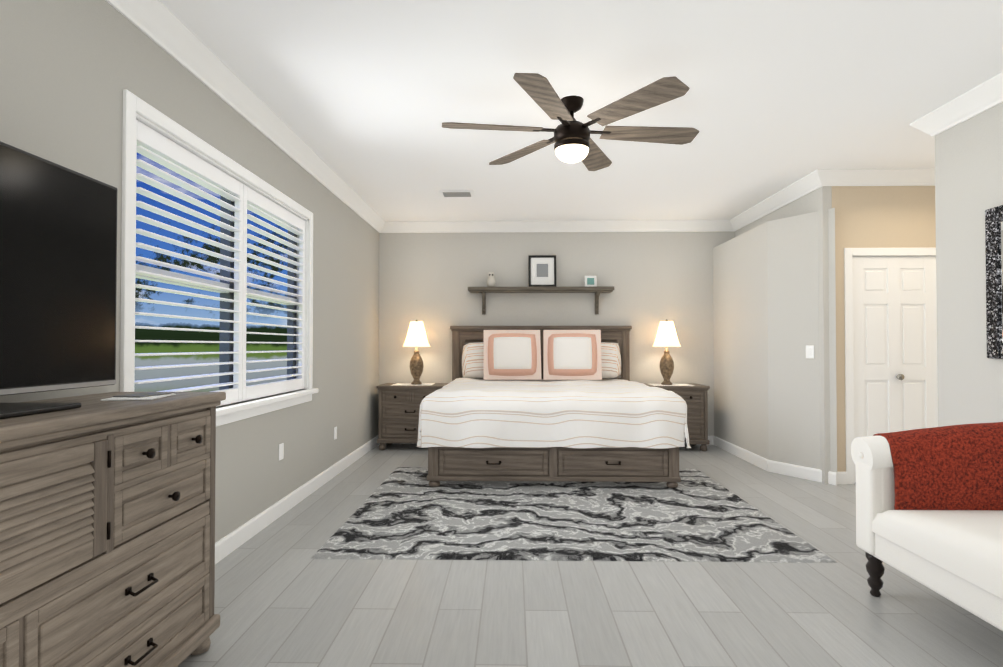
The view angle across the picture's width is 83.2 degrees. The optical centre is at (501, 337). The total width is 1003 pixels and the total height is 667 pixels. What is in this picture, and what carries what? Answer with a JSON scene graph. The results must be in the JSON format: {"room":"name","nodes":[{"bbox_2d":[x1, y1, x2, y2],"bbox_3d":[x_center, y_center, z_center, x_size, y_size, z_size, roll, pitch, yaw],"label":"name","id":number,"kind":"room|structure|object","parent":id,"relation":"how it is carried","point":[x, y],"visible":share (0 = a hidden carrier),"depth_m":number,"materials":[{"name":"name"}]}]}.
{"room":"bedroom","nodes":[
{"label":"bedroom","id":0,"kind":"room"},
{"bbox_2d":[0,0,378,542],"bbox_3d":[-1.705,-0.124,2.810,0.150,2.780,8.950,0,-1,1],"label":"wall","id":1,"kind":"structure","parent":0,"point":[66,72],"depth_m":3.29,"materials":[{"name":"grey paint"}]},
{"bbox_2d":[120,89,317,425],"bbox_3d":[-1.660,-0.276,3.577,0.210,1.565,2.350,0,-1,1],"label":"window","id":2,"kind":"structure","parent":1,"relation":"in","point":[133,104],"depth_m":3.36,"materials":[{"name":"white wood"}]},
{"bbox_2d":[133,119,304,406],"bbox_3d":[-1.652,-0.287,3.577,0.066,1.380,2.132,0,-1,1],"label":"window shutters","id":3,"kind":"object","parent":2,"relation":"attached to","point":[149,138],"visible":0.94,"depth_m":3.35,"materials":[{"name":"white wood"}]},
{"bbox_2d":[105,0,388,232],"bbox_3d":[-1.581,-1.451,2.827,0.098,0.125,8.650,0,-1,1],"label":"crown molding","id":4,"kind":"structure","parent":1,"relation":"attached to","point":[163,27],"depth_m":3.26,"materials":[{"name":"white wood"}]},
{"bbox_2d":[279,443,283,459],"bbox_3d":[-1.601,0.827,4.107,0.005,0.115,0.075,0,-1,1],"label":"electrical outlet plate","id":5,"kind":"object","parent":1,"relation":"attached to","point":[281,450],"visible":1,"depth_m":4.11,"materials":[{"name":"white plastic"}]},
{"bbox_2d":[334,427,336,439],"bbox_3d":[-1.575,0.906,5.366,0.007,0.115,0.075,0,-1,1],"label":"electrical outlet plate","id":6,"kind":"object","parent":1,"relation":"attached to","point":[335,432],"visible":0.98,"depth_m":5.35,"materials":[{"name":"white plastic"}]},
{"bbox_2d":[215,435,846,563],"bbox_3d":[1.315,1.210,2.732,5.890,0.110,8.650,0,-1,1],"label":"baseboard","id":7,"kind":"structure","parent":1,"relation":"attached to","point":[228,544],"depth_m":5.00,"materials":[{"name":"white wood"}]},
{"bbox_2d":[379,231,734,435],"bbox_3d":[0.761,-0.061,7.162,4.610,2.780,0.150,0,-1,1],"label":"wall","id":8,"kind":"structure","parent":0,"point":[654,279],"depth_m":7.10,"materials":[{"name":"grey paint"}]},
{"bbox_2d":[468,286,613,314],"bbox_3d":[0.483,-0.459,6.994,1.790,0.330,0.200,0,-1,1],"label":"shelf","id":9,"kind":"object","parent":8,"relation":"attached to","point":[597,290],"visible":1,"depth_m":6.91,"materials":[{"name":"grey wood"}]},
{"bbox_2d":[487,272,495,286],"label":"decor","id":10,"kind":"object","parent":9,"relation":"on","point":[491,282],"depth_m":6.97,"materials":[{"name":"white ceramic"}]},
{"bbox_2d":[528,255,556,286],"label":"decor","id":11,"kind":"object","parent":9,"relation":"on","point":[541,270],"depth_m":7.02,"materials":[{"name":"white paper"}]},
{"bbox_2d":[584,276,596,285],"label":"decor","id":12,"kind":"object","parent":9,"relation":"on","point":[589,280],"depth_m":6.99,"materials":[{"name":"white plastic"}]},
{"bbox_2d":[385,220,728,232],"bbox_3d":[0.744,-1.390,7.058,4.340,0.125,0.098,0,-1,1],"label":"crown molding","id":13,"kind":"structure","parent":8,"relation":"attached to","point":[572,225],"depth_m":7.05,"materials":[{"name":"white wood"}]},
{"bbox_2d":[160,0,1002,220],"bbox_3d":[1.315,-1.575,2.772,6.190,0.120,8.950,0,-1,1],"label":"ceiling","id":14,"kind":"structure","parent":0,"point":[364,100],"depth_m":3.38,"materials":[{"name":"white paint"}]},
{"bbox_2d":[439,190,473,196],"bbox_3d":[-0.452,-1.460,5.751,0.340,0.022,0.200,0,-1,1],"label":"ceiling vent","id":15,"kind":"object","parent":14,"relation":"in","point":[465,193],"visible":1,"depth_m":5.70,"materials":[{"name":"white metal"}]},
{"bbox_2d":[442,73,698,170],"bbox_3d":[0.446,-1.308,3.580,1.641,0.390,1.566,0,-1,1],"label":"fan","id":16,"kind":"object","parent":14,"relation":"hanging from","point":[572,140],"visible":1,"depth_m":3.48,"materials":[{"name":"brown wood"}]},
{"bbox_2d":[178,444,1002,666],"bbox_3d":[1.315,1.325,2.730,6.190,0.120,8.950,0,-1,1],"label":"floor","id":17,"kind":"structure","parent":0,"point":[282,599],"depth_m":2.67,"materials":[{"name":"grey wood"}]},
{"bbox_2d":[0,392,225,666],"bbox_3d":[-1.394,0.729,1.461,0.483,1.035,1.780,0,-1,1],"label":"dresser","id":18,"kind":"object","parent":17,"relation":"on","point":[107,533],"visible":1,"depth_m":1.72,"materials":[{"name":"brown wood"}]},
{"bbox_2d":[0,141,117,418],"bbox_3d":[-1.417,-0.172,1.435,0.260,0.763,1.230,0,-1,1],"label":"tv","id":19,"kind":"object","parent":18,"relation":"on","point":[58,259],"visible":0.98,"depth_m":1.76,"materials":[{"name":"black plastic"}]},
{"bbox_2d":[101,393,175,400],"bbox_3d":[-1.325,0.214,2.078,0.161,0.009,0.231,0,-1,-10],"label":"papers","id":20,"kind":"object","parent":18,"relation":"on","point":[144,396],"visible":1,"depth_m":2.03,"materials":[{"name":"white paper"}]},
{"bbox_2d":[377,383,447,449],"bbox_3d":[-1.065,0.944,6.840,0.790,0.762,0.496,0,-1,1],"label":"nightstand","id":21,"kind":"object","parent":17,"relation":"on","point":[399,406],"visible":0.73,"depth_m":6.63,"materials":[{"name":"brown wood"}]},
{"bbox_2d":[403,320,429,384],"bbox_3d":[-1.026,0.170,6.829,0.330,0.784,0.330,0,-1,1],"label":"lamp","id":22,"kind":"object","parent":21,"relation":"on","point":[416,337],"visible":1,"depth_m":6.76,"materials":[{"name":"white fabric"}]},
{"bbox_2d":[310,467,836,562],"bbox_3d":[0.423,1.283,4.433,3.006,0.012,2.428,0,-1,1],"label":"rug","id":23,"kind":"object","parent":17,"relation":"on","point":[405,513],"visible":0.77,"depth_m":3.84,"materials":[{"name":"fabric"}]},
{"bbox_2d":[416,326,690,487],"bbox_3d":[0.462,0.566,5.905,2.324,1.461,2.316,0,-1,1],"label":"bed","id":24,"kind":"object","parent":23,"relation":"on","point":[547,403],"visible":1,"depth_m":4.82,"materials":[{"name":"white fabric"}]},
{"bbox_2d":[643,383,709,450],"bbox_3d":[2.024,0.943,6.780,0.790,0.762,0.496,0,-1,1],"label":"nightstand","id":25,"kind":"object","parent":17,"relation":"on","point":[694,396],"visible":0.42,"depth_m":6.56,"materials":[{"name":"brown wood"}]},
{"bbox_2d":[653,319,680,384],"bbox_3d":[1.979,0.169,6.770,0.330,0.784,0.330,0,-1,1],"label":"lamp","id":26,"kind":"object","parent":25,"relation":"on","point":[666,336],"visible":1,"depth_m":6.70,"materials":[{"name":"white fabric"}]},
{"bbox_2d":[851,422,1002,630],"bbox_3d":[2.285,0.808,1.923,1.058,0.890,1.935,0,-1,1],"label":"sofa","id":27,"kind":"object","parent":17,"relation":"on","point":[929,508],"visible":1,"depth_m":2.67,"materials":[{"name":"white upholstery fabric"},{"name":"espresso wood"}]},
{"bbox_2d":[713,186,836,483],"bbox_3d":[2.799,0.087,6.020,0.350,2.450,2.050,0,-1,1],"label":"wall","id":28,"kind":"structure","parent":0,"point":[766,333],"depth_m":5.50,"materials":[{"name":"grey paint"}]},
{"bbox_2d":[729,169,828,231],"bbox_3d":[2.844,-1.406,5.966,0.098,0.125,1.998,0,-1,1],"label":"crown molding","id":29,"kind":"structure","parent":28,"relation":"attached to","point":[818,178],"depth_m":5.69,"materials":[{"name":"white wood"}]},
{"bbox_2d":[806,346,813,357],"bbox_3d":[2.828,0.130,5.186,0.010,0.118,0.075,1,-1,-31],"label":"switch plate","id":30,"kind":"object","parent":28,"relation":"attached to","point":[809,351],"visible":1,"depth_m":5.18,"materials":[{"name":"white plastic"}]},
{"bbox_2d":[832,186,935,471],"bbox_3d":[3.424,-0.091,5.108,0.935,2.780,0.154,0,-1,1],"label":"wall","id":31,"kind":"structure","parent":0,"point":[893,216],"depth_m":5.05,"materials":[{"name":"beige paint"}]},
{"bbox_2d":[829,168,934,185],"bbox_3d":[3.594,-1.420,5.002,1.420,0.125,0.098,0,-1,1],"label":"crown molding","id":32,"kind":"structure","parent":31,"relation":"attached to","point":[912,176],"depth_m":5.00,"materials":[{"name":"white wood"}]},
{"bbox_2d":[844,248,937,483],"bbox_3d":[3.510,0.248,5.028,0.900,2.100,0.100,0,-1,1],"label":"door","id":33,"kind":"structure","parent":31,"relation":"attached to","point":[890,309],"depth_m":5.05,"materials":[{"name":"white wood"}]},
{"bbox_2d":[935,102,1002,426],"bbox_3d":[2.963,-0.149,1.113,0.130,2.780,5.440,0,-1,1],"label":"wall","id":34,"kind":"structure","parent":0,"point":[968,172],"depth_m":3.58,"materials":[{"name":"grey paint"}]},
{"bbox_2d":[910,72,1002,136],"bbox_3d":[2.865,-1.475,1.184,0.128,0.125,5.538,0,-1,1],"label":"crown molding","id":35,"kind":"structure","parent":34,"relation":"attached to","point":[989,93],"depth_m":3.54,"materials":[{"name":"white wood"}]},
{"bbox_2d":[985,205,1002,358],"bbox_3d":[2.914,-0.330,2.947,0.035,0.895,0.900,0,-1,1],"label":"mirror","id":36,"kind":"object","parent":34,"relation":"attached to","point":[994,265],"visible":1,"depth_m":3.33,"materials":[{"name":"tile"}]}
]}

